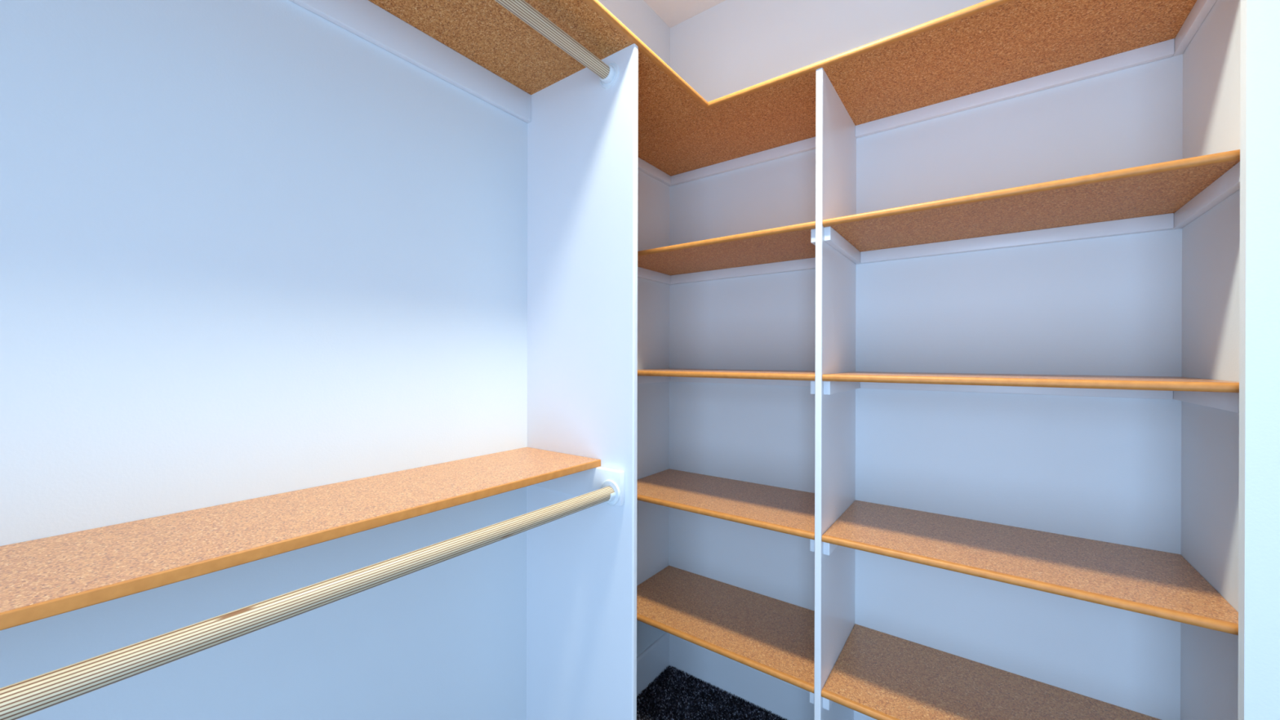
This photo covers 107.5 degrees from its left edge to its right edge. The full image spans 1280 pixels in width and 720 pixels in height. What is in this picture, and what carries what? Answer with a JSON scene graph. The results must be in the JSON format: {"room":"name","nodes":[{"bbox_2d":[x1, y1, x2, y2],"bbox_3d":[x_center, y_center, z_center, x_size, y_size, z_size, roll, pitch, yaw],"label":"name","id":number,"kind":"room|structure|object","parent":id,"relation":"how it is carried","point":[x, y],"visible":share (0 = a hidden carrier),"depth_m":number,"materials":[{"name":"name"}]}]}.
{"room":"walk-in closet","nodes":[
{"label":"walk-in closet","id":0,"kind":"room"},
{"bbox_2d":[0,0,670,719],"bbox_3d":[-0.699,-0.062,1.048,0.120,2.800,2.860,0,0,37],"label":"wall","id":1,"kind":"structure","parent":0,"point":[249,249],"depth_m":0.91,"materials":[{"name":"paint"}]},
{"bbox_2d":[0,447,600,630],"bbox_3d":[-0.766,0.274,0.606,0.298,0.018,1.822,0,0,37],"label":"shelf","id":2,"kind":"object","parent":1,"relation":"attached to","point":[42,578],"visible":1,"depth_m":0.72,"materials":[{"name":"brown wood"}]},
{"bbox_2d":[289,0,531,123],"bbox_3d":[-0.877,-0.760,0.689,0.018,0.082,1.822,0,0,37],"label":"cleat","id":3,"kind":"object","parent":1,"relation":"attached to","point":[364,19],"visible":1,"depth_m":1.14,"materials":[{"name":"white paint"}]},
{"bbox_2d":[368,0,707,133],"bbox_3d":[-0.601,-0.810,0.726,0.415,0.018,2.209,0,0,37],"label":"shelf","id":4,"kind":"object","parent":1,"relation":"attached to","point":[486,33],"visible":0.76,"depth_m":1.18,"materials":[{"name":"brown wood"}]},
{"bbox_2d":[636,631,669,697],"bbox_3d":[-0.100,1.264,1.752,0.012,0.150,0.775,0,0,37],"label":"baseboard","id":5,"kind":"structure","parent":1,"relation":"attached to","point":[655,659],"depth_m":1.95,"materials":[{"name":"white paint"}]},
{"bbox_2d":[637,375,671,383],"bbox_3d":[0.021,0.075,1.906,0.018,0.038,0.385,0,0,37],"label":"cleat","id":6,"kind":"object","parent":1,"relation":"attached to","point":[641,379],"visible":0.28,"depth_m":1.93,"materials":[{"name":"white paint"}]},
{"bbox_2d":[637,156,672,186],"bbox_3d":[-0.093,-0.782,1.748,0.018,0.038,0.775,0,0,37],"label":"cleat","id":7,"kind":"object","parent":1,"relation":"attached to","point":[646,167],"visible":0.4,"depth_m":1.94,"materials":[{"name":"white paint"}]},
{"bbox_2d":[637,266,672,284],"bbox_3d":[0.022,-0.349,1.905,0.018,0.038,0.385,0,0,37],"label":"cleat","id":8,"kind":"object","parent":1,"relation":"attached to","point":[645,273],"visible":0.53,"depth_m":1.94,"materials":[{"name":"white paint"}]},
{"bbox_2d":[644,0,725,27],"bbox_3d":[0.277,-1.509,0.327,2.540,0.100,2.860,0,0,37],"label":"ceiling","id":9,"kind":"structure","parent":0,"point":[673,12],"depth_m":1.95,"materials":[{"name":"paint"}]},
{"bbox_2d":[636,666,782,719],"bbox_3d":[0.270,1.391,0.330,2.540,0.100,2.860,0,0,37],"label":"floor","id":10,"kind":"structure","parent":0,"point":[675,671],"depth_m":1.82,"materials":[{"name":"carpet"}]},
{"bbox_2d":[526,43,638,719],"bbox_3d":[-0.175,0.269,1.314,0.408,2.140,0.018,0,0,37],"label":"panel","id":11,"kind":"object","parent":10,"relation":"on","point":[583,135],"visible":0.92,"depth_m":1.29,"materials":[{"name":"white paint"}]},
{"bbox_2d":[533,466,624,506],"bbox_3d":[-0.197,0.327,1.307,0.381,0.088,0.019,0,0,37],"label":"cleat","id":12,"kind":"object","parent":11,"relation":"attached to","point":[582,482],"visible":0.51,"depth_m":1.25,"materials":[{"name":"white paint"}]},
{"bbox_2d":[600,480,620,506],"bbox_3d":[-0.082,0.341,1.198,0.065,0.065,0.020,0,0,37],"label":"socket","id":13,"kind":"object","parent":12,"relation":"attached to","point":[614,500],"visible":0.7,"depth_m":1.19,"materials":[{"name":"white plastic"}]},
{"bbox_2d":[0,486,614,719],"bbox_3d":[-0.614,0.341,0.480,0.034,0.034,1.800,0,0,37],"label":"clothes rod","id":14,"kind":"object","parent":13,"relation":"attached to","point":[28,696],"visible":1,"depth_m":0.60,"materials":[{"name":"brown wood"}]},
{"bbox_2d":[604,492,616,502],"bbox_3d":[-0.083,0.349,1.197,0.043,0.027,0.017,0,0,37],"label":"rod bracket","id":15,"kind":"object","parent":13,"relation":"on","point":[613,495],"depth_m":1.19,"materials":[{"name":"white plastic"}]},
{"bbox_2d":[599,62,619,88],"bbox_3d":[-0.086,-0.748,1.225,0.065,0.065,0.020,0,0,37],"label":"socket","id":16,"kind":"object","parent":11,"relation":"attached to","point":[607,82],"visible":0.8,"depth_m":1.22,"materials":[{"name":"white plastic"}]},
{"bbox_2d":[494,0,609,79],"bbox_3d":[-0.623,-0.748,0.500,0.034,0.034,1.819,0,0,37],"label":"clothes rod","id":17,"kind":"object","parent":16,"relation":"attached to","point":[521,9],"visible":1,"depth_m":1.07,"materials":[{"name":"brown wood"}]},
{"bbox_2d":[599,63,615,84],"bbox_3d":[-0.087,-0.748,1.224,0.043,0.043,0.017,0,0,37],"label":"rod bracket","id":18,"kind":"object","parent":16,"relation":"on","point":[611,79],"depth_m":1.22,"materials":[{"name":"white plastic"}]},
{"bbox_2d":[636,665,786,719],"bbox_3d":[-0.047,1.335,0.573,1.501,0.010,2.605,0,0,37],"label":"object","id":19,"kind":"structure","parent":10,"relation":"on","point":[685,677],"depth_m":1.83,"materials":[{"name":"black carpet"}]},
{"bbox_2d":[813,67,856,719],"bbox_3d":[0.611,0.271,1.452,0.018,2.140,0.412,0,0,37],"label":"divider panel","id":20,"kind":"object","parent":10,"relation":"on","point":[835,130],"visible":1,"depth_m":1.38,"materials":[{"name":"white paint"}]},
{"bbox_2d":[809,692,813,703],"bbox_3d":[0.600,0.944,1.471,0.018,0.038,0.394,0,0,37],"label":"cleat","id":21,"kind":"object","parent":20,"relation":"attached to","point":[811,695],"visible":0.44,"depth_m":1.31,"materials":[{"name":"white paint"}]},
{"bbox_2d":[809,538,814,551],"bbox_3d":[0.601,0.518,1.470,0.018,0.038,0.394,0,0,37],"label":"cleat","id":22,"kind":"object","parent":20,"relation":"attached to","point":[811,541],"visible":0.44,"depth_m":1.31,"materials":[{"name":"white paint"}]},
{"bbox_2d":[810,380,814,394],"bbox_3d":[0.602,0.077,1.470,0.018,0.038,0.394,0,0,37],"label":"cleat","id":23,"kind":"object","parent":20,"relation":"attached to","point":[812,382],"visible":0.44,"depth_m":1.31,"materials":[{"name":"white paint"}]},
{"bbox_2d":[810,228,815,245],"bbox_3d":[0.603,-0.348,1.469,0.018,0.038,0.394,0,0,37],"label":"cleat","id":24,"kind":"object","parent":20,"relation":"attached to","point":[812,231],"visible":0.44,"depth_m":1.31,"materials":[{"name":"white paint"}]},
{"bbox_2d":[822,697,833,710],"bbox_3d":[0.629,0.944,1.450,0.018,0.038,0.394,0,0,37],"label":"cleat","id":25,"kind":"object","parent":20,"relation":"attached to","point":[827,704],"visible":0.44,"depth_m":1.29,"materials":[{"name":"white paint"}]},
{"bbox_2d":[822,542,837,555],"bbox_3d":[0.630,0.518,1.449,0.018,0.038,0.394,0,0,37],"label":"cleat","id":26,"kind":"object","parent":20,"relation":"attached to","point":[828,548],"visible":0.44,"depth_m":1.29,"materials":[{"name":"white paint"}]},
{"bbox_2d":[823,381,860,395],"bbox_3d":[0.631,0.077,1.448,0.018,0.038,0.394,0,0,37],"label":"cleat","id":27,"kind":"object","parent":20,"relation":"attached to","point":[829,387],"visible":0.76,"depth_m":1.36,"materials":[{"name":"white paint"}]},
{"bbox_2d":[823,226,861,264],"bbox_3d":[0.632,-0.347,1.448,0.018,0.038,0.394,0,0,37],"label":"cleat","id":28,"kind":"object","parent":20,"relation":"attached to","point":[832,237],"visible":1,"depth_m":1.39,"materials":[{"name":"white paint"}]},
{"bbox_2d":[668,0,1182,719],"bbox_3d":[0.773,-0.059,1.663,1.513,2.800,0.120,0,0,37],"label":"wall","id":29,"kind":"structure","parent":0,"point":[1101,468],"depth_m":1.44,"materials":[{"name":"paint"}]},
{"bbox_2d":[636,565,814,693],"bbox_3d":[0.304,0.914,1.680,0.743,0.018,0.410,0,0,37],"label":"shelf","id":30,"kind":"object","parent":29,"relation":"attached to","point":[775,637],"visible":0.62,"depth_m":1.63,"materials":[{"name":"brown wood"}]},
{"bbox_2d":[636,468,814,539],"bbox_3d":[0.305,0.489,1.680,0.743,0.018,0.410,0,0,37],"label":"shelf","id":31,"kind":"object","parent":29,"relation":"attached to","point":[784,510],"visible":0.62,"depth_m":1.61,"materials":[{"name":"brown wood"}]},
{"bbox_2d":[637,221,815,275],"bbox_3d":[0.307,-0.377,1.679,0.743,0.018,0.410,0,0,37],"label":"shelf","id":32,"kind":"object","parent":29,"relation":"attached to","point":[790,242],"visible":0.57,"depth_m":1.60,"materials":[{"name":"brown wood"}]},
{"bbox_2d":[637,368,815,380],"bbox_3d":[0.306,0.048,1.679,0.743,0.018,0.410,0,0,37],"label":"shelf","id":33,"kind":"object","parent":29,"relation":"attached to","point":[702,373],"visible":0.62,"depth_m":1.50,"materials":[{"name":"brown wood"}]},
{"bbox_2d":[671,376,810,386],"bbox_3d":[0.423,0.076,1.837,0.709,0.038,0.018,0,0,37],"label":"cleat","id":34,"kind":"object","parent":29,"relation":"attached to","point":[697,380],"visible":0.29,"depth_m":1.84,"materials":[{"name":"white paint"}]},
{"bbox_2d":[671,136,815,185],"bbox_3d":[0.432,-0.780,1.831,0.726,0.038,0.018,0,0,37],"label":"cleat","id":35,"kind":"object","parent":29,"relation":"attached to","point":[806,144],"visible":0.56,"depth_m":1.83,"materials":[{"name":"white paint"}]},
{"bbox_2d":[671,257,815,284],"bbox_3d":[0.424,-0.348,1.837,0.709,0.038,0.018,0,0,37],"label":"cleat","id":36,"kind":"object","parent":29,"relation":"attached to","point":[810,263],"visible":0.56,"depth_m":1.83,"materials":[{"name":"white paint"}]},
{"bbox_2d":[669,633,876,719],"bbox_3d":[0.731,1.266,1.612,1.513,0.150,0.012,0,0,37],"label":"baseboard","id":37,"kind":"structure","parent":29,"relation":"attached to","point":[788,701],"depth_m":1.84,"materials":[{"name":"white paint"}]},
{"bbox_2d":[637,0,1196,176],"bbox_3d":[0.614,-0.808,1.445,1.512,0.018,0.419,0,0,37],"label":"shelf","id":38,"kind":"object","parent":29,"relation":"attached to","point":[988,44],"visible":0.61,"depth_m":1.28,"materials":[{"name":"brown wood"}]},
{"bbox_2d":[821,623,1160,719],"bbox_3d":[0.919,0.916,1.225,0.750,0.018,0.410,0,0,37],"label":"shelf","id":39,"kind":"object","parent":29,"relation":"attached to","point":[878,675],"visible":1,"depth_m":1.29,"materials":[{"name":"brown wood"}]},
{"bbox_2d":[855,38,1174,137],"bbox_3d":[1.033,-0.778,1.386,0.734,0.038,0.018,0,0,37],"label":"cleat","id":40,"kind":"object","parent":29,"relation":"attached to","point":[1166,49],"visible":1,"depth_m":1.33,"materials":[{"name":"white paint"}]},
{"bbox_2d":[860,382,1173,399],"bbox_3d":[1.038,0.078,1.381,0.716,0.038,0.018,0,0,37],"label":"cleat","id":41,"kind":"object","parent":29,"relation":"attached to","point":[1156,394],"visible":0.56,"depth_m":1.32,"materials":[{"name":"white paint"}]},
{"bbox_2d":[860,213,1173,263],"bbox_3d":[1.039,-0.346,1.381,0.716,0.038,0.018,0,0,37],"label":"cleat","id":42,"kind":"object","parent":29,"relation":"attached to","point":[1164,221],"visible":1,"depth_m":1.33,"materials":[{"name":"white paint"}]},
{"bbox_2d":[821,500,1238,635],"bbox_3d":[0.920,0.491,1.224,0.750,0.018,0.410,0,0,37],"label":"shelf","id":43,"kind":"object","parent":29,"relation":"attached to","point":[1149,582],"visible":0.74,"depth_m":1.13,"materials":[{"name":"brown wood"}]},
{"bbox_2d":[822,371,1239,392],"bbox_3d":[0.921,0.050,1.224,0.750,0.018,0.410,0,0,37],"label":"shelf","id":44,"kind":"object","parent":29,"relation":"attached to","point":[1107,382],"visible":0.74,"depth_m":1.05,"materials":[{"name":"brown wood"}]},
{"bbox_2d":[822,149,1239,252],"bbox_3d":[0.922,-0.375,1.223,0.750,0.018,0.410,0,0,37],"label":"shelf","id":45,"kind":"object","parent":29,"relation":"attached to","point":[1162,188],"visible":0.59,"depth_m":1.13,"materials":[{"name":"brown wood"}]},
{"bbox_2d":[1180,0,1279,719],"bbox_3d":[0.919,-0.057,-0.150,0.934,2.800,2.860,0,0,37],"label":"wall","id":46,"kind":"structure","parent":0,"point":[1230,460],"depth_m":0.91,"materials":[{"name":"paint"}]},
{"bbox_2d":[1173,0,1217,56],"bbox_3d":[1.213,-0.778,0.997,0.018,0.038,0.428,0,0,37],"label":"cleat","id":47,"kind":"object","parent":46,"relation":"attached to","point":[1201,9],"visible":1,"depth_m":1.07,"materials":[{"name":"white paint"}]},
{"bbox_2d":[1172,161,1239,229],"bbox_3d":[1.222,-0.346,1.012,0.018,0.038,0.392,0,0,37],"label":"cleat","id":48,"kind":"object","parent":46,"relation":"attached to","point":[1228,183],"visible":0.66,"depth_m":0.98,"materials":[{"name":"white paint"}]},
{"bbox_2d":[1173,391,1239,413],"bbox_3d":[1.221,0.079,1.012,0.018,0.038,0.392,0,0,37],"label":"cleat","id":49,"kind":"object","parent":46,"relation":"attached to","point":[1229,402],"visible":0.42,"depth_m":0.96,"materials":[{"name":"white paint"}]}
]}

